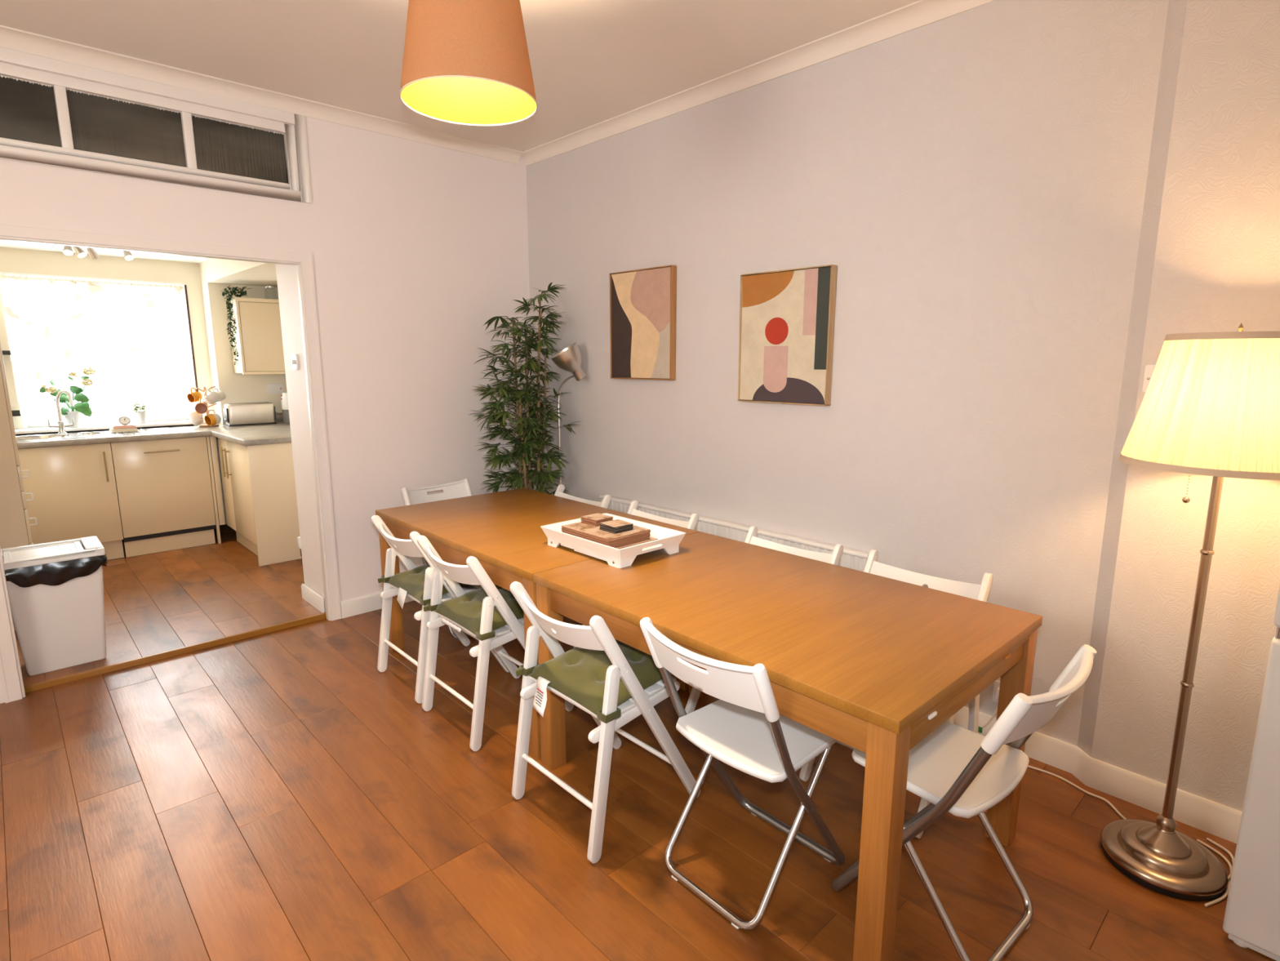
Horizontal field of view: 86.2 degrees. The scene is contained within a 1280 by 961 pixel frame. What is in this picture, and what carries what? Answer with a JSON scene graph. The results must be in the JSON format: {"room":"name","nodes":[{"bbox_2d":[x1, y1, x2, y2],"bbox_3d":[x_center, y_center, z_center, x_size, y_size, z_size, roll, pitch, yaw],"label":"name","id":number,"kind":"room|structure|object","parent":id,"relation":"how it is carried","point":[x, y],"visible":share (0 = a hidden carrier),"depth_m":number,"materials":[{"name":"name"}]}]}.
{"room":"dining room","nodes":[
{"label":"dining room","id":0,"kind":"room"},
{"bbox_2d":[0,240,209,263],"bbox_3d":[-3.388,-1.892,4.223,4.750,0.660,3.080,-9,14,-43],"label":"ceiling","id":1,"kind":"structure","parent":0,"point":[3,243],"depth_m":5.16,"materials":[{"name":"white paint"}]},
{"bbox_2d":[62,245,100,259],"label":"ceiling spotlight","id":2,"kind":"object","parent":1,"relation":"attached to","point":[82,253],"depth_m":4.56,"materials":[{"name":"silver metal"}]},
{"bbox_2d":[204,257,277,287],"bbox_3d":[-2.554,-1.610,5.022,0.626,0.175,2.295,-9,14,-43],"label":"ceiling","id":3,"kind":"structure","parent":1,"relation":"attached to","point":[224,271],"depth_m":5.26,"materials":[{"name":"white paint"}]},
{"bbox_2d":[0,247,226,524],"bbox_3d":[-4.805,-0.848,5.062,2.774,2.890,0.200,-9,14,-43],"label":"wall","id":4,"kind":"structure","parent":0,"point":[11,260],"depth_m":5.42,"materials":[{"name":"beige paint"}]},
{"bbox_2d":[0,271,184,285],"bbox_3d":[-4.249,-1.574,5.360,1.144,0.020,0.072,-9,14,-43],"label":"trim","id":5,"kind":"structure","parent":4,"relation":"attached to","point":[1,273],"depth_m":5.29,"materials":[{"name":"white wood"}]},
{"bbox_2d":[0,274,191,403],"bbox_3d":[-4.225,-1.057,5.409,1.157,1.018,0.056,-9,14,-43],"label":"curtain","id":6,"kind":"object","parent":4,"relation":"hanging from","point":[95,286],"visible":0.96,"depth_m":5.31,"materials":[{"name":"fabric"}]},
{"bbox_2d":[0,280,196,428],"bbox_3d":[-4.291,-1.028,5.502,1.144,1.146,0.070,-9,14,-43],"label":"window","id":7,"kind":"structure","parent":4,"relation":"in","point":[4,286],"depth_m":5.44,"materials":[{"name":"white"}]},
{"bbox_2d":[14,419,206,434],"bbox_3d":[-4.186,-0.444,5.526,1.304,0.021,0.290,-9,14,-43],"label":"windowsill","id":8,"kind":"structure","parent":4,"relation":"attached to","point":[46,429],"depth_m":5.34,"materials":[{"name":"white"}]},
{"bbox_2d":[39,367,96,427],"bbox_3d":[-4.350,-0.634,5.226,0.352,0.457,0.189,-9,14,-43],"label":"flowering plant","id":9,"kind":"object","parent":8,"relation":"on","point":[82,407],"visible":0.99,"depth_m":5.25,"materials":[{"name":"green plant"}]},
{"bbox_2d":[124,398,153,423],"bbox_3d":[-4.060,-0.562,5.555,0.231,0.200,0.173,-9,14,-43],"label":"potted plant","id":10,"kind":"object","parent":8,"relation":"on","point":[140,417],"visible":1,"depth_m":5.53,"materials":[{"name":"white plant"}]},
{"bbox_2d":[184,284,198,391],"bbox_3d":[-3.811,-1.167,5.815,0.014,0.955,0.016,-9,14,-43],"label":"trim","id":11,"kind":"structure","parent":4,"relation":"attached to","point":[185,286],"depth_m":5.80,"materials":[{"name":"brown"}]},
{"bbox_2d":[199,261,287,424],"bbox_3d":[-3.436,-1.047,6.181,0.776,2.890,0.430,-9,14,-43],"label":"wall","id":12,"kind":"structure","parent":0,"point":[237,388],"depth_m":5.83,"materials":[{"name":"beige paint"}]},
{"bbox_2d":[226,297,285,374],"bbox_3d":[-3.187,-1.224,5.852,0.509,0.617,0.333,-9,14,-43],"label":"upper cabinet","id":13,"kind":"object","parent":12,"relation":"attached to","point":[259,338],"visible":0.55,"depth_m":5.67,"materials":[{"name":"beige wood"}]},
{"bbox_2d":[220,284,251,364],"bbox_3d":[-3.307,-1.275,5.623,0.224,0.644,0.214,-9,14,-43],"label":"trailing ivy","id":14,"kind":"object","parent":13,"relation":"hanging from","point":[233,291],"visible":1,"depth_m":5.55,"materials":[{"name":"green plant"}]},
{"bbox_2d":[266,383,284,393],"bbox_3d":[-3.249,-0.818,6.092,0.140,0.086,0.012,-9,14,-43],"label":"socket","id":15,"kind":"object","parent":12,"relation":"attached to","point":[270,388],"visible":0.9,"depth_m":6.09,"materials":[{"name":"white plastic"}]},
{"bbox_2d":[0,61,534,703],"bbox_3d":[-2.522,-0.545,3.338,4.485,3.000,0.430,-9,14,-43],"label":"wall","id":16,"kind":"structure","parent":0,"point":[415,246],"depth_m":3.98,"materials":[{"name":"white paint"}]},
{"bbox_2d":[0,46,311,203],"bbox_3d":[-2.308,-1.588,3.091,1.514,0.433,0.072,-9,14,-43],"label":"window","id":17,"kind":"structure","parent":16,"relation":"in","point":[46,118],"depth_m":3.12,"materials":[{"name":"white wood"}]},
{"bbox_2d":[0,221,341,702],"bbox_3d":[-2.281,-0.117,3.339,1.454,2.056,0.018,-9,14,-43],"label":"trim","id":18,"kind":"structure","parent":16,"relation":"attached to","point":[8,668],"depth_m":3.45,"materials":[{"name":"white wood"}]},
{"bbox_2d":[24,612,326,693],"bbox_3d":[-2.327,0.881,3.567,1.343,0.051,0.018,-9,14,-43],"label":"trim","id":19,"kind":"structure","parent":16,"relation":"attached to","point":[80,675],"depth_m":3.48,"materials":[{"name":"brown wood"}]},
{"bbox_2d":[0,25,523,164],"bbox_3d":[-2.320,-1.817,2.961,4.275,0.064,0.064,-9,14,-43],"label":"trim","id":20,"kind":"structure","parent":16,"relation":"attached to","point":[11,38],"depth_m":3.30,"materials":[{"name":"paint"}]},
{"bbox_2d":[290,354,298,369],"bbox_3d":[-1.960,-0.671,3.870,0.020,0.086,0.086,-9,14,-43],"label":"dimmer switch","id":21,"kind":"object","parent":16,"relation":"attached to","point":[295,366],"visible":1,"depth_m":3.86,"materials":[{"name":"white plastic"}]},
{"bbox_2d":[301,583,324,613],"bbox_3d":[-1.980,0.709,4.136,0.014,0.090,0.355,-9,14,-43],"label":"baseboard","id":22,"kind":"structure","parent":16,"relation":"attached to","point":[316,600],"depth_m":4.11,"materials":[{"name":"white wood"}]},
{"bbox_2d":[340,591,413,617],"bbox_3d":[-1.245,0.675,4.473,1.390,0.098,0.014,-9,14,-43],"label":"baseboard","id":23,"kind":"structure","parent":16,"relation":"attached to","point":[353,606],"depth_m":4.08,"materials":[{"name":"white"}]},
{"bbox_2d":[0,0,919,151],"bbox_3d":[-0.336,-1.576,1.004,4.750,0.150,5.800,-9,14,-43],"label":"ceiling","id":24,"kind":"structure","parent":0,"point":[593,62],"depth_m":2.85,"materials":[{"name":"paint"}]},
{"bbox_2d":[399,0,537,126],"bbox_3d":[-0.492,-1.374,1.933,0.388,0.575,0.388,-9,14,-43],"label":"pendant lamp","id":25,"kind":"object","parent":24,"relation":"hanging from","point":[465,62],"visible":1,"depth_m":1.85,"materials":[{"name":"orange fabric"}]},
{"bbox_2d":[0,524,1276,960],"bbox_3d":[-1.443,1.063,2.578,4.335,0.060,8.600,-9,14,-43],"label":"floor","id":26,"kind":"structure","parent":0,"point":[282,794],"depth_m":2.20,"materials":[{"name":"brown wood"}]},
{"bbox_2d":[0,341,37,630],"bbox_3d":[-3.797,-0.097,3.696,0.709,1.829,0.670,-9,14,-43],"label":"tall cabinet","id":27,"kind":"object","parent":26,"relation":"on","point":[15,526],"visible":0.59,"depth_m":3.66,"materials":[{"name":"beige"}]},
{"bbox_2d":[0,535,107,675],"bbox_3d":[-2.837,0.606,3.335,0.415,0.573,0.342,-9,14,-43],"label":"waste bin","id":28,"kind":"object","parent":26,"relation":"on","point":[55,589],"visible":0.99,"depth_m":3.24,"materials":[{"name":"white plastic"}]},
{"bbox_2d":[17,442,124,559],"bbox_3d":[-4.227,0.145,5.068,0.511,0.871,0.679,-9,14,-43],"label":"base cabinet","id":29,"kind":"object","parent":26,"relation":"on","point":[73,487],"visible":0.63,"depth_m":4.84,"materials":[{"name":"beige"}]},
{"bbox_2d":[110,436,215,557],"bbox_3d":[-3.822,0.078,5.445,0.596,0.871,0.679,-9,14,-43],"label":"dishwasher","id":30,"kind":"object","parent":26,"relation":"on","point":[164,491],"visible":0.98,"depth_m":5.22,"materials":[{"name":"beige plastic"}]},
{"bbox_2d":[205,435,225,543],"bbox_3d":[-3.380,0.075,5.461,0.062,0.871,0.033,-9,14,-43],"label":"panel","id":31,"kind":"object","parent":26,"relation":"on","point":[211,440],"visible":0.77,"depth_m":5.44,"materials":[{"name":"beige"}]},
{"bbox_2d":[217,437,301,566],"bbox_3d":[-2.763,0.085,5.404,0.811,0.871,0.895,-9,14,-43],"label":"base cabinet","id":32,"kind":"object","parent":26,"relation":"on","point":[258,481],"visible":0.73,"depth_m":4.96,"materials":[{"name":"beige wood"}]},
{"bbox_2d":[15,413,291,448],"bbox_3d":[-3.887,-0.301,4.750,3.248,0.117,1.643,-9,14,-43],"label":"countertop","id":33,"kind":"structure","parent":32,"relation":"on","point":[280,432],"depth_m":5.08,"materials":[{"name":"stone"}]},
{"bbox_2d":[47,390,74,434],"bbox_3d":[-4.302,-0.510,5.084,0.165,0.322,0.053,-6,12,-29],"label":"mixer tap","id":34,"kind":"object","parent":33,"relation":"on","point":[61,426],"visible":1,"depth_m":5.08,"materials":[{"name":"silver metal"}]},
{"bbox_2d":[57,421,66,434],"bbox_3d":[-4.311,-0.397,5.099,0.050,0.095,0.050,-9,14,-43],"label":"tap","id":35,"kind":"object","parent":34,"relation":"on","point":[61,426],"depth_m":5.09,"materials":[{"name":"silver metal"}]},
{"bbox_2d":[15,426,178,442],"bbox_3d":[-4.057,-0.326,5.073,1.010,0.045,0.485,-9,14,-43],"label":"sink","id":36,"kind":"object","parent":33,"relation":"in","point":[165,429],"visible":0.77,"depth_m":5.03,"materials":[{"name":"silver metal"}]},
{"bbox_2d":[109,427,138,431],"bbox_3d":[-3.946,-0.389,5.228,0.110,0.023,0.165,10,14,44],"label":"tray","id":37,"kind":"object","parent":36,"relation":"on","point":[111,429],"visible":0.84,"depth_m":5.19,"materials":[{"name":"beige wood"}]},
{"bbox_2d":[195,386,219,426],"bbox_3d":[-3.591,-0.616,5.669,0.153,0.332,0.150,-9,14,-43],"label":"mug tree","id":38,"kind":"object","parent":33,"relation":"on","point":[204,388],"visible":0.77,"depth_m":5.65,"materials":[{"name":"brown wood"}]},
{"bbox_2d":[186,387,202,402],"bbox_3d":[-3.631,-0.698,5.579,0.082,0.122,0.092,3,11,16],"label":"mug","id":39,"kind":"object","parent":38,"relation":"hanging from","point":[193,397],"visible":0.97,"depth_m":5.57,"materials":[{"name":"orange ceramic"}]},
{"bbox_2d":[187,411,204,425],"bbox_3d":[-3.643,-0.509,5.613,0.101,0.116,0.126,-9,14,-43],"label":"mug","id":40,"kind":"object","parent":38,"relation":"hanging from","point":[196,419],"visible":0.91,"depth_m":5.58,"materials":[{"name":"beige ceramic"}]},
{"bbox_2d":[194,398,208,413],"bbox_3d":[-3.566,-0.605,5.554,0.095,0.130,0.084,-7,12,-33],"label":"mug","id":41,"kind":"object","parent":38,"relation":"hanging from","point":[200,407],"visible":1,"depth_m":5.58,"materials":[{"name":"orange ceramic"}]},
{"bbox_2d":[204,389,220,404],"bbox_3d":[-3.528,-0.690,5.638,0.091,0.126,0.122,4,11,20],"label":"mug","id":42,"kind":"object","parent":38,"relation":"hanging from","point":[211,397],"visible":1,"depth_m":5.61,"materials":[{"name":"beige ceramic"}]},
{"bbox_2d":[204,408,221,425],"bbox_3d":[-3.510,-0.518,5.623,0.093,0.132,0.102,6,12,29],"label":"mug","id":43,"kind":"object","parent":38,"relation":"hanging from","point":[213,419],"visible":1,"depth_m":5.61,"materials":[{"name":"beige ceramic"}]},
{"bbox_2d":[213,387,226,402],"bbox_3d":[-3.553,-0.720,5.760,0.082,0.119,0.099,4,11,20],"label":"mug","id":44,"kind":"object","parent":38,"relation":"hanging from","point":[221,393],"visible":0.51,"depth_m":5.75,"materials":[{"name":"beige ceramic"}]},
{"bbox_2d":[222,401,277,426],"bbox_3d":[-3.321,-0.571,5.838,0.413,0.183,0.150,-9,14,-43],"label":"toaster","id":45,"kind":"object","parent":33,"relation":"on","point":[246,413],"visible":1,"depth_m":5.77,"materials":[{"name":"silver metal"}]},
{"bbox_2d":[280,392,289,423],"bbox_3d":[-3.030,-0.636,5.970,0.184,0.266,0.143,3,11,16],"label":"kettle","id":46,"kind":"object","parent":33,"relation":"on","point":[285,409],"visible":0.23,"depth_m":5.91,"materials":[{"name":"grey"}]},
{"bbox_2d":[400,478,478,639],"bbox_3d":[-1.033,0.427,3.898,0.503,0.790,0.429,9,14,42],"label":"folding chair","id":47,"kind":"object","parent":26,"relation":"on","point":[458,489],"visible":0.19,"depth_m":3.98,"materials":[{"name":"white wood"}]},
{"bbox_2d":[371,515,509,703],"bbox_3d":[-0.947,0.547,3.259,0.491,0.776,0.438,-9,14,-42],"label":"wooden folding chair","id":48,"kind":"object","parent":26,"relation":"on","point":[402,548],"visible":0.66,"depth_m":3.17,"materials":[{"name":"white wood"}]},
{"bbox_2d":[377,563,468,608],"bbox_3d":[-0.963,0.485,3.233,0.387,0.158,0.456,-9,14,-42],"label":"seat cushion","id":49,"kind":"object","parent":48,"relation":"on","point":[411,582],"visible":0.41,"depth_m":3.15,"materials":[{"name":"green fabric"}]},
{"bbox_2d":[417,535,573,751],"bbox_3d":[-0.614,0.613,2.892,0.491,0.776,0.438,-9,14,-42],"label":"wooden folding chair","id":50,"kind":"object","parent":26,"relation":"on","point":[472,573],"visible":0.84,"depth_m":2.69,"materials":[{"name":"white wood"}]},
{"bbox_2d":[422,583,524,640],"bbox_3d":[-0.629,0.521,2.861,0.387,0.098,0.456,-9,14,-42],"label":"seat cushion","id":51,"kind":"object","parent":50,"relation":"on","point":[465,610],"visible":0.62,"depth_m":2.78,"materials":[{"name":"green fabric"}]},
{"bbox_2d":[468,282,581,495],"bbox_3d":[-0.754,-0.231,4.289,0.628,1.947,0.680,-7,12,-35],"label":"bamboo plant","id":52,"kind":"object","parent":26,"relation":"on","point":[524,451],"visible":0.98,"depth_m":4.21,"materials":[{"name":"green plant"}]},
{"bbox_2d":[375,488,700,759],"bbox_3d":[-0.538,0.553,3.324,0.892,0.742,1.412,-9,14,-42],"label":"dining table","id":53,"kind":"object","parent":26,"relation":"on","point":[502,530],"visible":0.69,"depth_m":3.15,"materials":[{"name":"brown wood"}]},
{"bbox_2d":[502,484,611,626],"bbox_3d":[-0.466,0.457,3.768,0.491,0.776,0.438,-9,14,-43],"label":"wooden folding chair","id":54,"kind":"object","parent":26,"relation":"on","point":[606,500],"visible":0.13,"depth_m":3.87,"materials":[{"name":"white wood"}]},
{"bbox_2d":[551,342,585,484],"bbox_3d":[-0.483,-0.061,4.335,0.203,1.597,0.292,-9,14,-43],"label":"reading lamp","id":55,"kind":"object","parent":26,"relation":"on","point":[569,359],"visible":0.77,"depth_m":4.14,"materials":[{"name":"silver metal"}]},
{"bbox_2d":[509,581,700,863],"bbox_3d":[-0.116,0.718,2.306,0.491,0.776,0.438,-9,14,-42],"label":"wooden folding chair","id":56,"kind":"object","parent":26,"relation":"on","point":[597,636],"visible":0.86,"depth_m":2.13,"materials":[{"name":"white wood"}]},
{"bbox_2d":[515,639,671,723],"bbox_3d":[-0.132,0.665,2.281,0.387,0.177,0.456,-9,14,-42],"label":"seat cushion","id":57,"kind":"object","parent":56,"relation":"on","point":[579,673],"visible":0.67,"depth_m":2.22,"materials":[{"name":"green fabric"}]},
{"bbox_2d":[573,500,699,648],"bbox_3d":[-0.030,0.537,3.319,0.491,0.776,0.438,-10,14,-43],"label":"wooden folding chair","id":58,"kind":"object","parent":26,"relation":"on","point":[691,524],"visible":0.16,"depth_m":3.41,"materials":[{"name":"white wood"}]},
{"bbox_2d":[640,617,844,930],"bbox_3d":[0.302,0.773,1.959,0.503,0.790,0.429,-9,13,-41],"label":"folding chair","id":59,"kind":"object","parent":26,"relation":"on","point":[745,730],"visible":0.94,"depth_m":1.88,"materials":[{"name":"white plastic"}]},
{"bbox_2d":[684,525,843,714],"bbox_3d":[0.496,0.633,2.780,0.491,0.776,0.438,-10,14,-43],"label":"wooden folding chair","id":60,"kind":"object","parent":26,"relation":"on","point":[834,558],"visible":0.19,"depth_m":2.85,"materials":[{"name":"white wood"}]},
{"bbox_2d":[533,531,1042,960],"bbox_3d":[0.411,0.734,2.312,0.892,0.742,1.378,-9,14,-42],"label":"dining table","id":61,"kind":"object","parent":26,"relation":"on","point":[872,664],"visible":0.98,"depth_m":1.94,"materials":[{"name":"brown wood"}]},
{"bbox_2d":[540,512,685,568],"bbox_3d":[-0.113,0.236,2.765,0.360,0.078,0.490,-9,14,-43],"label":"serving tray","id":62,"kind":"object","parent":61,"relation":"on","point":[669,540],"visible":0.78,"depth_m":2.66,"materials":[{"name":"white paint"}]},
{"bbox_2d":[616,536,657,548],"bbox_3d":[-0.108,0.230,2.797,0.224,0.004,0.298,-9,14,-41],"label":"place mat","id":63,"kind":"object","parent":62,"relation":"on","point":[651,538],"visible":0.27,"depth_m":2.70,"materials":[{"name":"brown wood"}]},
{"bbox_2d":[613,537,649,547],"bbox_3d":[-0.140,0.228,2.784,0.224,0.004,0.298,-9,14,-42],"label":"place mat","id":64,"kind":"object","parent":63,"relation":"on","point":[648,538],"visible":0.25,"depth_m":2.69,"materials":[{"name":"brown wood"}]},
{"bbox_2d":[610,537,649,546],"bbox_3d":[-0.142,0.224,2.783,0.224,0.004,0.298,-9,14,-42],"label":"place mat","id":65,"kind":"object","parent":64,"relation":"on","point":[647,537],"visible":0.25,"depth_m":2.68,"materials":[{"name":"brown wood"}]},
{"bbox_2d":[561,531,649,546],"bbox_3d":[-0.142,0.219,2.783,0.224,0.004,0.298,-9,14,-43],"label":"place mat","id":66,"kind":"object","parent":65,"relation":"on","point":[562,531],"visible":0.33,"depth_m":2.68,"materials":[{"name":"brown wood"}]},
{"bbox_2d":[562,531,650,546],"bbox_3d":[-0.139,0.215,2.782,0.224,0.004,0.298,-9,14,-43],"label":"place mat","id":67,"kind":"object","parent":66,"relation":"on","point":[562,531],"visible":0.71,"depth_m":2.67,"materials":[{"name":"brown wood"}]},
{"bbox_2d":[561,529,649,544],"bbox_3d":[-0.141,0.211,2.780,0.224,0.004,0.298,-10,14,-43],"label":"place mat","id":68,"kind":"object","parent":67,"relation":"on","point":[562,530],"visible":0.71,"depth_m":2.68,"materials":[{"name":"brown wood"}]},
{"bbox_2d":[561,528,649,543],"bbox_3d":[-0.141,0.206,2.780,0.224,0.004,0.298,-10,14,-43],"label":"place mat","id":69,"kind":"object","parent":68,"relation":"on","point":[562,529],"visible":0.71,"depth_m":2.68,"materials":[{"name":"brown wood"}]},
{"bbox_2d":[561,528,649,542],"bbox_3d":[-0.142,0.202,2.778,0.224,0.004,0.298,-9,14,-43],"label":"place mat","id":70,"kind":"object","parent":69,"relation":"on","point":[562,528],"visible":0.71,"depth_m":2.68,"materials":[{"name":"brown wood"}]},
{"bbox_2d":[561,527,650,541],"bbox_3d":[-0.138,0.198,2.775,0.224,0.004,0.298,-10,14,-43],"label":"place mat","id":71,"kind":"object","parent":70,"relation":"on","point":[562,527],"visible":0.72,"depth_m":2.68,"materials":[{"name":"brown wood"}]},
{"bbox_2d":[561,521,649,540],"bbox_3d":[-0.141,0.194,2.778,0.224,0.004,0.298,-10,14,-43],"label":"place mat","id":72,"kind":"object","parent":71,"relation":"on","point":[579,526],"visible":0.71,"depth_m":2.72,"materials":[{"name":"brown wood"}]},
{"bbox_2d":[599,528,632,533],"bbox_3d":[-0.096,0.195,2.747,0.098,0.004,0.098,-9,14,-41],"label":"coaster","id":73,"kind":"object","parent":72,"relation":"on","point":[599,528],"visible":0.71,"depth_m":2.71,"materials":[{"name":"black"}]},
{"bbox_2d":[600,527,632,532],"bbox_3d":[-0.095,0.190,2.747,0.098,0.004,0.098,-10,14,-43],"label":"coaster","id":74,"kind":"object","parent":73,"relation":"on","point":[600,527],"visible":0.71,"depth_m":2.71,"materials":[{"name":"black"}]},
{"bbox_2d":[600,526,633,531],"bbox_3d":[-0.094,0.186,2.744,0.098,0.004,0.098,-9,14,-42],"label":"coaster","id":75,"kind":"object","parent":74,"relation":"on","point":[600,526],"visible":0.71,"depth_m":2.71,"materials":[{"name":"black"}]},
{"bbox_2d":[600,524,632,529],"bbox_3d":[-0.095,0.181,2.746,0.098,0.004,0.098,-9,13,-41],"label":"coaster","id":76,"kind":"object","parent":75,"relation":"on","point":[600,525],"visible":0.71,"depth_m":2.71,"materials":[{"name":"black"}]},
{"bbox_2d":[600,524,633,528],"bbox_3d":[-0.094,0.177,2.742,0.098,0.004,0.098,-9,14,-42],"label":"coaster","id":77,"kind":"object","parent":76,"relation":"on","point":[600,524],"visible":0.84,"depth_m":2.71,"materials":[{"name":"black"}]},
{"bbox_2d":[600,519,632,528],"bbox_3d":[-0.094,0.173,2.741,0.098,0.004,0.098,-8,13,-39],"label":"coaster","id":78,"kind":"object","parent":77,"relation":"on","point":[616,523],"visible":1,"depth_m":2.73,"materials":[{"name":"black wood"}]},
{"label":"coaster","id":79,"kind":"object","parent":72,"relation":"on","visible":0},
{"bbox_2d":[581,520,599,525],"bbox_3d":[-0.179,0.170,2.859,0.098,0.004,0.098,9,14,42],"label":"coaster","id":80,"kind":"object","parent":79,"relation":"on","point":[581,521],"visible":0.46,"depth_m":2.82,"materials":[{"name":"brown wood"}]},
{"bbox_2d":[581,519,613,524],"bbox_3d":[-0.177,0.166,2.858,0.098,0.004,0.098,-9,14,-43],"label":"coaster","id":81,"kind":"object","parent":80,"relation":"on","point":[612,519],"visible":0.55,"depth_m":2.82,"materials":[{"name":"brown wood"}]},
{"bbox_2d":[580,518,612,523],"bbox_3d":[-0.182,0.161,2.858,0.098,0.004,0.098,10,14,44],"label":"coaster","id":82,"kind":"object","parent":81,"relation":"on","point":[580,518],"visible":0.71,"depth_m":2.82,"materials":[{"name":"brown wood"}]},
{"bbox_2d":[581,517,613,522],"bbox_3d":[-0.179,0.157,2.856,0.098,0.004,0.098,10,14,44],"label":"coaster","id":83,"kind":"object","parent":82,"relation":"on","point":[581,517],"visible":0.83,"depth_m":2.82,"materials":[{"name":"brown wood"}]},
{"bbox_2d":[581,512,613,521],"bbox_3d":[-0.180,0.153,2.855,0.098,0.004,0.098,10,14,43],"label":"coaster","id":84,"kind":"object","parent":83,"relation":"on","point":[595,517],"visible":1,"depth_m":2.84,"materials":[{"name":"brown wood"}]},
{"bbox_2d":[618,536,661,550],"bbox_3d":[-0.113,0.242,2.766,0.300,0.007,0.430,-9,14,-43],"label":"tray","id":85,"kind":"object","parent":62,"relation":"on","point":[656,547],"depth_m":2.63,"materials":[{"name":"white paint"}]},
{"bbox_2d":[799,548,992,838],"bbox_3d":[0.901,0.698,2.414,0.491,0.776,0.438,-10,14,-44],"label":"wooden folding chair","id":86,"kind":"object","parent":26,"relation":"on","point":[975,591],"visible":0.27,"depth_m":2.45,"materials":[{"name":"white wood"}]},
{"bbox_2d":[831,644,1096,960],"bbox_3d":[0.842,0.798,1.817,0.429,0.790,0.503,-8,13,-39],"label":"folding chair","id":87,"kind":"object","parent":26,"relation":"on","point":[962,772],"visible":0.76,"depth_m":1.72,"materials":[{"name":"white plastic"}]},
{"bbox_2d":[1027,764,1234,906],"bbox_3d":[1.554,1.095,2.348,0.310,0.017,0.870,-4,11,-22],"label":"lamp cord","id":88,"kind":"object","parent":26,"relation":"on","point":[1225,894],"visible":0.69,"depth_m":2.13,"materials":[{"name":"beige plastic"}]},
{"bbox_2d":[1100,323,1279,901],"bbox_3d":[1.570,0.371,1.925,0.455,1.592,0.455,-9,14,-43],"label":"floor lamp","id":89,"kind":"object","parent":26,"relation":"on","point":[1210,406],"visible":1,"depth_m":1.78,"materials":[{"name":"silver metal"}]},
{"bbox_2d":[1222,584,1279,960],"bbox_3d":[1.882,0.510,1.637,0.505,1.420,0.548,-9,14,-43],"label":"freezer","id":90,"kind":"object","parent":26,"relation":"on","point":[1251,919],"visible":1,"depth_m":1.70,"materials":[{"name":"white metal"}]},
{"bbox_2d":[526,0,1279,811],"bbox_3d":[1.154,-0.464,2.883,0.310,3.000,6.155,-9,14,-43],"label":"wall","id":91,"kind":"structure","parent":0,"point":[1016,205],"depth_m":2.53,"materials":[{"name":"paint"}]},
{"bbox_2d":[609,265,676,380],"bbox_3d":[0.009,-0.872,3.843,0.042,0.601,0.496,-9,14,-43],"label":"framed picture","id":92,"kind":"object","parent":91,"relation":"attached to","point":[643,301],"visible":1,"depth_m":3.81,"materials":[{"name":"paper"}]},
{"bbox_2d":[599,494,869,571],"bbox_3d":[0.385,0.530,3.673,0.063,0.661,1.866,-9,14,-43],"label":"radiator","id":93,"kind":"object","parent":91,"relation":"attached to","point":[855,559],"visible":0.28,"depth_m":3.48,"materials":[{"name":"white metal"}]},
{"bbox_2d":[520,0,996,166],"bbox_3d":[0.403,-1.865,3.229,0.064,0.064,3.410,-9,14,-43],"label":"trim","id":94,"kind":"structure","parent":91,"relation":"attached to","point":[921,13],"depth_m":3.04,"materials":[{"name":"paint"}]},
{"bbox_2d":[737,264,837,405],"bbox_3d":[0.668,-0.662,3.173,0.042,0.604,0.496,-9,14,-43],"label":"framed picture","id":95,"kind":"object","parent":91,"relation":"attached to","point":[787,317],"visible":1,"depth_m":3.14,"materials":[{"name":"multicoloured paper"}]},
{"bbox_2d":[992,680,999,702],"bbox_3d":[1.410,0.832,2.650,0.036,0.086,0.086,-9,14,-43],"label":"wall socket","id":96,"kind":"object","parent":91,"relation":"attached to","point":[997,683],"visible":0.37,"depth_m":2.68,"materials":[{"name":"white plastic"}]},
{"bbox_2d":[953,706,1242,843],"bbox_3d":[1.154,0.948,2.929,0.059,0.105,5.561,-9,14,-43],"label":"baseboard","id":97,"kind":"structure","parent":91,"relation":"attached to","point":[1212,817],"depth_m":2.35,"materials":[{"name":"white wood"}]},
{"bbox_2d":[1142,364,1155,391],"bbox_3d":[1.657,-0.316,2.130,0.014,0.086,0.146,-9,14,-43],"label":"light switch","id":98,"kind":"object","parent":91,"relation":"attached to","point":[1149,369],"visible":0.14,"depth_m":2.17,"materials":[{"name":"white plastic"}]},
{"label":"outside","id":99,"kind":"structure","parent":0,"visible":0},
{"bbox_3d":[-5.366,0.608,6.978,7.500,0.050,2.800,-9,14,-43],"label":"ground","id":100,"kind":"structure","parent":99,"visible":0},
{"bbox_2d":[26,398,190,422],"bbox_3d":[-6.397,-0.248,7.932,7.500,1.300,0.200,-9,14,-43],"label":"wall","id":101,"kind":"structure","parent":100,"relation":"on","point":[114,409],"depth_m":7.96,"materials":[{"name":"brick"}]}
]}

